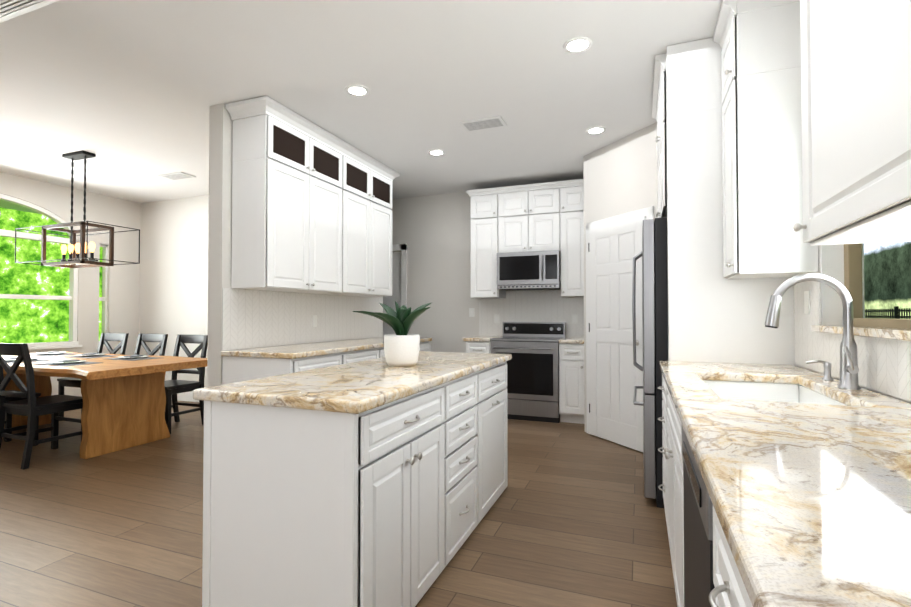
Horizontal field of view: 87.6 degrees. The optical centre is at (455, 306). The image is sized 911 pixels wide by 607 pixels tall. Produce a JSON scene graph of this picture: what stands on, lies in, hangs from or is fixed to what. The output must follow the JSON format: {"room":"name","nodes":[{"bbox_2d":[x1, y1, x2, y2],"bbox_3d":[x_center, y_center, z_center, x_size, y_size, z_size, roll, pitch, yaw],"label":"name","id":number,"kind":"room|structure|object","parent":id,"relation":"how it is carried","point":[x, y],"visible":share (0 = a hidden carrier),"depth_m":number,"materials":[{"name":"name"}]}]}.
{"room":"dining room and kitchen","nodes":[
{"label":"dining room and kitchen","id":0,"kind":"room"},
{"bbox_2d":[0,172,140,396],"bbox_3d":[-6.075,-0.161,3.315,0.150,2.820,8.020,0,-1,21],"label":"wall","id":1,"kind":"structure","parent":0,"point":[123,292],"depth_m":6.38,"materials":[{"name":"paint"}]},
{"bbox_2d":[0,194,107,349],"bbox_3d":[-5.205,-0.393,5.457,0.130,1.811,2.315,0,-1,21],"label":"dining room window","id":2,"kind":"structure","parent":1,"relation":"in","point":[72,298],"depth_m":6.00,"materials":[{"name":"paint"}]},
{"bbox_2d":[139,195,208,391],"bbox_3d":[-2.939,-0.114,6.337,3.820,2.820,0.120,0,-1,21],"label":"wall","id":3,"kind":"structure","parent":0,"point":[174,233],"depth_m":6.66,"materials":[{"name":"paint"}]},
{"bbox_2d":[177,392,198,401],"bbox_3d":[-2.900,1.230,6.229,3.655,0.130,0.015,0,-1,21],"label":"baseboard","id":4,"kind":"structure","parent":3,"relation":"attached to","point":[185,396],"depth_m":6.53,"materials":[{"name":"paint"}]},
{"bbox_2d":[207,103,382,386],"bbox_3d":[-1.411,-0.138,4.798,0.140,2.820,2.450,0,-1,21],"label":"wall","id":5,"kind":"structure","parent":0,"point":[220,204],"depth_m":3.67,"materials":[{"name":"paint"}]},
{"bbox_2d":[229,96,348,183],"bbox_3d":[-1.397,-1.338,4.141,0.350,0.431,1.039,0,-1,21],"label":"upper cabinet","id":6,"kind":"object","parent":5,"relation":"attached to","point":[281,129],"depth_m":3.78,"materials":[{"name":"white wood"}]},
{"bbox_2d":[231,148,348,295],"bbox_3d":[-1.395,-0.659,4.135,0.350,1.043,1.049,0,-1,21],"label":"upper cabinet","id":7,"kind":"object","parent":5,"relation":"attached to","point":[312,213],"depth_m":3.79,"materials":[{"name":"white wood"}]},
{"bbox_2d":[222,288,381,349],"bbox_3d":[-1.342,0.112,4.753,0.014,0.478,2.418,0,-1,21],"label":"backsplash","id":8,"kind":"structure","parent":5,"relation":"attached to","point":[256,318],"depth_m":4.34,"materials":[{"name":"tile"}]},
{"bbox_2d":[349,184,391,296],"bbox_3d":[-1.067,-0.646,4.984,0.350,1.043,1.050,0,-1,21],"label":"upper cabinet","id":9,"kind":"object","parent":5,"relation":"attached to","point":[370,217],"depth_m":4.95,"materials":[{"name":"white wood"}]},
{"bbox_2d":[349,144,392,203],"bbox_3d":[-1.065,-1.325,4.999,0.350,0.431,1.040,0,-1,21],"label":"upper cabinet","id":10,"kind":"object","parent":5,"relation":"attached to","point":[364,172],"depth_m":4.95,"materials":[{"name":"white wood"}]},
{"bbox_2d":[0,400,676,606],"bbox_3d":[-2.472,1.300,3.390,11.000,0.100,11.200,0,-1,21],"label":"floor","id":11,"kind":"structure","parent":0,"point":[573,517],"depth_m":2.64,"materials":[{"name":"brown wood"}]},
{"bbox_2d":[4,390,40,445],"bbox_3d":[-4.111,0.778,4.205,0.450,0.970,0.517,0,-1,21],"label":"dining chair","id":12,"kind":"object","parent":11,"relation":"on","point":[9,428],"visible":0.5,"depth_m":4.34,"materials":[{"name":"black paint"}]},
{"bbox_2d":[0,343,82,469],"bbox_3d":[-3.458,0.774,3.953,0.450,0.970,0.517,0,-1,21],"label":"dining chair","id":13,"kind":"object","parent":11,"relation":"on","point":[32,407],"visible":0.88,"depth_m":3.79,"materials":[{"name":"black paint"}]},
{"bbox_2d":[57,333,128,420],"bbox_3d":[-4.172,0.798,5.490,0.450,0.970,0.517,0,-1,21],"label":"dining chair","id":14,"kind":"object","parent":11,"relation":"on","point":[105,338],"visible":0.4,"depth_m":5.61,"materials":[{"name":"black paint"}]},
{"bbox_2d":[1,351,206,458],"bbox_3d":[-3.666,0.886,4.537,2.450,0.765,1.250,0,-1,21],"label":"dining table","id":15,"kind":"object","parent":11,"relation":"on","point":[124,403],"visible":0.73,"depth_m":4.19,"materials":[{"name":"brown wood"}]},
{"bbox_2d":[5,354,51,362],"bbox_3d":[-4.036,0.485,4.404,0.440,0.032,0.300,0,-1,21],"label":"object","id":16,"kind":"object","parent":15,"relation":"on","point":[10,360],"depth_m":4.40,"materials":[{"name":"white ceramic"}]},
{"bbox_2d":[32,351,64,355],"bbox_3d":[-4.330,0.496,5.086,0.440,0.032,0.300,0,-1,21],"label":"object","id":17,"kind":"object","parent":15,"relation":"on","point":[54,353],"depth_m":5.05,"materials":[{"name":"white ceramic"}]},
{"bbox_2d":[31,357,102,365],"bbox_3d":[-3.383,0.481,4.152,0.440,0.032,0.300,0,-1,21],"label":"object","id":18,"kind":"object","parent":15,"relation":"on","point":[71,362],"depth_m":4.13,"materials":[{"name":"white ceramic"}]},
{"bbox_2d":[58,352,104,357],"bbox_3d":[-3.733,0.492,4.855,0.440,0.032,0.300,0,-1,21],"label":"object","id":19,"kind":"object","parent":15,"relation":"on","point":[94,355],"depth_m":4.83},
{"bbox_2d":[100,355,159,360],"bbox_3d":[-3.136,0.488,4.624,0.440,0.032,0.300,0,-1,21],"label":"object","id":20,"kind":"object","parent":15,"relation":"on","point":[128,357],"depth_m":4.60,"materials":[{"name":"white ceramic"}]},
{"bbox_2d":[134,334,167,355],"bbox_3d":[-3.571,0.795,5.269,0.450,0.970,0.517,0,-1,21],"label":"dining chair","id":21,"kind":"object","parent":11,"relation":"on","point":[142,339],"visible":0.23,"depth_m":5.48,"materials":[{"name":"black paint"}]},
{"bbox_2d":[164,334,207,433],"bbox_3d":[-2.978,0.791,5.029,0.450,0.970,0.517,0,-1,21],"label":"dining chair","id":22,"kind":"object","parent":11,"relation":"on","point":[174,386],"visible":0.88,"depth_m":5.11,"materials":[{"name":"black paint"}]},
{"bbox_2d":[222,352,349,384],"bbox_3d":[-1.344,0.817,3.815,0.658,0.880,0.692,0,-1,21],"label":"base cabinet","id":23,"kind":"object","parent":11,"relation":"on","point":[237,369],"depth_m":3.54,"materials":[{"name":"white wood"}]},
{"bbox_2d":[221,337,431,358],"bbox_3d":[-1.027,0.370,4.615,0.678,0.040,2.440,0,-1,21],"label":"countertop","id":24,"kind":"structure","parent":23,"relation":"on","point":[294,351],"depth_m":3.84,"materials":[{"name":"stone"}]},
{"bbox_2d":[202,361,507,606],"bbox_3d":[-0.269,0.797,2.516,0.698,0.880,1.896,0,-1,21],"label":"kitchen island","id":25,"kind":"object","parent":11,"relation":"on","point":[390,504],"visible":0.96,"depth_m":1.70,"materials":[{"name":"white wood"}]},
{"bbox_2d":[193,351,511,413],"bbox_3d":[-0.289,0.337,2.534,0.720,0.040,1.950,0,-1,21],"label":"island countertop","id":26,"kind":"structure","parent":25,"relation":"on","point":[359,387],"depth_m":1.90,"materials":[{"name":"stone"}]},
{"bbox_2d":[353,301,430,366],"bbox_3d":[-0.297,0.143,2.558,0.390,0.347,0.439,0,-1,21],"label":"potted plant","id":27,"kind":"object","parent":26,"relation":"on","point":[401,347],"visible":1,"depth_m":2.51,"materials":[{"name":"ceramic"}]},
{"bbox_2d":[350,347,384,362],"bbox_3d":[-1.137,0.825,4.351,0.658,0.880,0.743,0,-1,21],"label":"base cabinet","id":28,"kind":"object","parent":11,"relation":"on","point":[368,354],"depth_m":4.32,"materials":[{"name":"white wood"}]},
{"bbox_2d":[419,341,430,351],"bbox_3d":[-0.718,0.842,5.436,0.658,0.880,0.672,0,-1,21],"label":"base cabinet","id":29,"kind":"object","parent":11,"relation":"on","point":[424,346],"depth_m":5.50,"materials":[{"name":"white wood"}]},
{"bbox_2d":[466,341,490,352],"bbox_3d":[0.369,0.849,5.825,0.310,0.880,0.617,0,-1,21],"label":"base cabinet","id":30,"kind":"object","parent":11,"relation":"on","point":[471,346],"depth_m":5.54,"materials":[{"name":"white wood"}]},
{"bbox_2d":[491,322,565,422],"bbox_3d":[0.861,0.735,5.587,0.772,1.100,0.653,0,-1,21],"label":"range","id":31,"kind":"object","parent":11,"relation":"on","point":[532,348],"visible":0.88,"depth_m":5.33,"materials":[{"name":"metal"}]},
{"bbox_2d":[559,343,584,423],"bbox_3d":[1.380,0.842,5.434,0.297,0.880,0.617,0,-1,21],"label":"base cabinet","id":32,"kind":"object","parent":11,"relation":"on","point":[571,383],"depth_m":5.16,"materials":[{"name":"white wood"}]},
{"bbox_2d":[463,336,583,343],"bbox_3d":[0.855,0.386,5.636,1.417,0.040,0.632,0,-1,21],"label":"countertop","id":33,"kind":"structure","parent":32,"relation":"on","point":[575,340],"depth_m":5.50,"materials":[{"name":"stone"}]},
{"bbox_2d":[632,217,667,507],"bbox_3d":[1.662,0.349,3.283,0.820,1.800,0.915,0,-1,21],"label":"refrigerator","id":34,"kind":"object","parent":11,"relation":"on","point":[653,253],"visible":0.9,"depth_m":2.96,"materials":[{"name":"silver metal"}]},
{"bbox_2d":[674,407,706,606],"bbox_3d":[0.893,0.773,1.034,0.674,0.880,0.722,0,-1,21],"label":"dishwasher","id":35,"kind":"object","parent":11,"relation":"on","point":[690,489],"depth_m":1.30,"materials":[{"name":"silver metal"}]},
{"bbox_2d":[659,361,910,606],"bbox_3d":[0.758,0.308,0.704,0.683,0.040,4.350,0,-1,21],"label":"countertop","id":36,"kind":"structure","parent":35,"relation":"on","point":[811,502],"depth_m":0.78,"materials":[{"name":"stone"}]},
{"bbox_2d":[703,380,844,404],"bbox_3d":[1.214,0.463,1.859,0.458,0.231,0.828,0,-1,21],"label":"sink","id":37,"kind":"object","parent":36,"relation":"in","point":[779,392],"visible":0.08,"depth_m":2.20,"materials":[{"name":"ceramic"}]},
{"bbox_2d":[764,273,860,389],"bbox_3d":[1.356,0.088,1.805,0.300,0.435,0.102,0,-1,21],"label":"faucet","id":38,"kind":"object","parent":36,"relation":"on","point":[848,374],"visible":1,"depth_m":1.78,"materials":[{"name":"metal"}]},
{"bbox_2d":[805,360,832,380],"bbox_3d":[1.543,0.267,2.014,0.096,0.084,0.040,0,-1,21],"label":"soap dispenser","id":39,"kind":"object","parent":36,"relation":"on","point":[827,370],"visible":1,"depth_m":2.00,"materials":[{"name":"metal"}]},
{"bbox_2d":[652,37,795,365],"bbox_3d":[1.729,-0.161,3.217,0.697,2.817,1.024,0,-1,21],"label":"tall cabinet","id":40,"kind":"object","parent":11,"relation":"on","point":[714,315],"visible":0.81,"depth_m":2.79,"materials":[{"name":"white wood"}]},
{"bbox_2d":[658,375,798,566],"bbox_3d":[1.446,0.796,2.456,0.668,0.880,0.572,0,-1,21],"label":"base cabinet","id":41,"kind":"object","parent":11,"relation":"on","point":[668,406],"depth_m":2.23,"materials":[{"name":"white wood"}]},
{"bbox_2d":[706,491,751,606],"bbox_3d":[0.694,0.765,0.520,0.674,0.880,0.519,0,-1,21],"label":"base cabinet","id":42,"kind":"object","parent":11,"relation":"on","point":[706,573],"depth_m":0.79,"materials":[{"name":"white wood"}]},
{"bbox_2d":[0,0,722,213],"bbox_3d":[-2.472,-1.619,3.436,11.000,0.100,11.200,0,-1,21],"label":"ceiling","id":43,"kind":"structure","parent":0,"point":[128,93],"depth_m":3.30,"materials":[{"name":"paint"}]},
{"bbox_2d":[0,0,59,22],"bbox_3d":[-2.247,-1.579,2.354,1.400,0.017,0.306,0,-1,21],"label":"ceiling vent","id":44,"kind":"object","parent":43,"relation":"in","point":[10,9],"visible":1,"depth_m":2.48,"materials":[{"name":"metal"}]},
{"bbox_2d":[15,150,139,267],"bbox_3d":[-3.816,-0.980,4.803,1.107,1.133,0.497,0,-1,21],"label":"chandelier","id":45,"kind":"object","parent":43,"relation":"hanging from","point":[75,249],"visible":1,"depth_m":4.77,"materials":[{"name":"black metal"}]},
{"bbox_2d":[158,172,195,179],"bbox_3d":[-3.258,-1.530,5.561,0.360,0.014,0.200,0,-1,21],"label":"ceiling vent","id":46,"kind":"object","parent":43,"relation":"in","point":[177,176],"visible":1,"depth_m":5.55,"materials":[{"name":"metal"}]},
{"bbox_2d":[345,85,368,95],"bbox_3d":[-0.712,-1.565,3.440,0.169,0.007,0.169,0,-1,15],"label":"recessed light","id":47,"kind":"object","parent":43,"relation":"in","point":[353,90],"depth_m":3.44,"materials":[{"name":"paint"}]},
{"bbox_2d":[428,150,444,155],"bbox_3d":[-0.190,-1.544,4.761,0.169,0.007,0.169,0,-1,15],"label":"recessed light","id":48,"kind":"object","parent":43,"relation":"in","point":[432,152],"depth_m":4.75,"materials":[{"name":"paint"}]},
{"bbox_2d":[460,116,506,131],"bbox_3d":[0.238,-1.554,4.038,0.360,0.014,0.200,0,-1,21],"label":"ceiling vent","id":49,"kind":"object","parent":43,"relation":"in","point":[484,123],"visible":1,"depth_m":4.01,"materials":[{"name":"metal"}]},
{"bbox_2d":[563,37,591,52],"bbox_3d":[0.736,-1.574,2.859,0.169,0.007,0.169,0,-1,15],"label":"recessed light","id":50,"kind":"object","parent":43,"relation":"in","point":[577,44],"depth_m":2.85,"materials":[{"name":"paint"}]},
{"bbox_2d":[586,127,605,134],"bbox_3d":[1.239,-1.553,4.187,0.169,0.007,0.169,0,-1,15],"label":"recessed light","id":51,"kind":"object","parent":43,"relation":"in","point":[594,130],"depth_m":4.18,"materials":[{"name":"paint"}]},
{"bbox_2d":[391,186,575,352],"bbox_3d":[0.271,-0.114,6.292,5.640,2.820,0.150,0,-1,21],"label":"wall","id":52,"kind":"structure","parent":0,"point":[433,232],"depth_m":6.40,"materials":[{"name":"paint"}]},
{"bbox_2d":[383,244,406,336],"bbox_3d":[-1.168,0.219,6.794,1.090,2.170,0.102,0,-1,21],"label":"hall door","id":53,"kind":"structure","parent":52,"relation":"in","point":[399,278],"depth_m":6.67,"materials":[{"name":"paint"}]},
{"bbox_2d":[469,308,473,316],"bbox_3d":[0.213,0.075,6.222,0.070,0.114,0.012,0,-1,21],"label":"light switch","id":54,"kind":"object","parent":52,"relation":"attached to","point":[471,312],"visible":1,"depth_m":6.22,"materials":[{"name":"plastic"}]},
{"bbox_2d":[470,187,505,298],"bbox_3d":[0.410,-0.774,5.967,0.360,1.330,0.350,0,-1,21],"label":"upper cabinet","id":55,"kind":"object","parent":52,"relation":"attached to","point":[484,208],"depth_m":5.80,"materials":[{"name":"white wood"}]},
{"bbox_2d":[498,181,557,252],"bbox_3d":[0.923,-1.042,5.773,0.740,0.800,0.350,0,-1,21],"label":"upper cabinet","id":56,"kind":"object","parent":52,"relation":"attached to","point":[538,218],"depth_m":5.61,"materials":[{"name":"white wood"}]},
{"bbox_2d":[497,250,559,289],"bbox_3d":[0.903,-0.427,5.715,0.736,0.428,0.456,0,-1,21],"label":"microwave","id":57,"kind":"object","parent":56,"relation":"attached to","point":[535,270],"visible":1,"depth_m":5.54,"materials":[{"name":"metal"}]},
{"bbox_2d":[479,290,583,336],"bbox_3d":[0.966,0.082,5.929,1.417,0.574,0.016,0,-1,21],"label":"backsplash","id":58,"kind":"structure","parent":52,"relation":"attached to","point":[533,306],"depth_m":5.93,"materials":[{"name":"tile"}]},
{"bbox_2d":[558,179,583,297],"bbox_3d":[1.415,-0.780,5.579,0.316,1.330,0.350,0,-1,21],"label":"upper cabinet","id":59,"kind":"object","parent":52,"relation":"attached to","point":[570,198],"depth_m":5.43,"materials":[{"name":"white wood"}]},
{"bbox_2d":[583,121,657,431],"bbox_3d":[1.946,-0.140,4.634,1.340,2.820,1.755,0,-1,21],"label":"wall","id":60,"kind":"structure","parent":0,"point":[620,176],"depth_m":4.41,"materials":[{"name":"paint"}]},
{"bbox_2d":[586,206,653,451],"bbox_3d":[1.480,0.209,4.397,0.070,2.115,0.868,0,-1,-24],"label":"pantry door","id":61,"kind":"structure","parent":60,"relation":"in","point":[614,375],"depth_m":4.40,"materials":[{"name":"paint"}]},
{"bbox_2d":[796,245,910,403],"bbox_3d":[1.687,-0.183,1.912,0.160,2.820,11.000,0,-1,21],"label":"wall","id":62,"kind":"structure","parent":0,"point":[819,255],"depth_m":2.25,"materials":[{"name":"paint"}]},
{"bbox_2d":[713,0,818,278],"bbox_3d":[1.620,-0.872,2.522,0.390,1.417,0.368,0,-1,21],"label":"upper cabinet","id":63,"kind":"object","parent":62,"relation":"attached to","point":[758,42],"visible":0.98,"depth_m":2.36,"materials":[{"name":"white wood"}]},
{"bbox_2d":[793,0,910,244],"bbox_3d":[1.038,-0.721,0.960,0.350,1.068,0.849,0,-1,21],"label":"upper cabinet","id":64,"kind":"object","parent":62,"relation":"attached to","point":[856,110],"visible":1,"depth_m":1.04,"materials":[{"name":"white wood"}]},
{"bbox_2d":[794,272,910,401],"bbox_3d":[1.102,0.508,0.636,0.014,1.399,4.218,0,-1,21],"label":"backsplash","id":65,"kind":"structure","parent":62,"relation":"attached to","point":[884,365],"depth_m":1.88,"materials":[{"name":"tile"}]},
{"bbox_2d":[811,243,910,340],"bbox_3d":[1.599,-0.459,1.752,0.205,1.136,1.032,0,-1,21],"label":"kitchen window","id":66,"kind":"structure","parent":62,"relation":"in","point":[895,329],"depth_m":2.15,"materials":[{"name":"paint"}]},
{"label":"outside","id":67,"kind":"structure","parent":0,"visible":0},
{"bbox_3d":[11.539,1.498,14.697,8.700,0.100,44.000,0,-1,21],"label":"ground","id":68,"kind":"structure","parent":67,"visible":0},
{"bbox_2d":[865,306,910,318],"bbox_3d":[13.542,0.740,16.078,0.070,1.420,20.000,0,-1,21],"label":"fence","id":69,"kind":"object","parent":68,"relation":"on","point":[877,313],"depth_m":13.89,"materials":[{"name":"wood"}]},
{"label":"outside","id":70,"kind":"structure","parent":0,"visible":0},
{"bbox_2d":[0,207,102,342],"bbox_3d":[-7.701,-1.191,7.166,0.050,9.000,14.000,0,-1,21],"label":"trees","id":71,"kind":"object","parent":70,"point":[31,320],"depth_m":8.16,"materials":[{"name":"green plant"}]},
{"bbox_2d":[864,241,910,318],"bbox_3d":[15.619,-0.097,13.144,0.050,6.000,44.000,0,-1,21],"label":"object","id":72,"kind":"structure","parent":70,"point":[887,275],"depth_m":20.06,"materials":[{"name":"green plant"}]}
]}

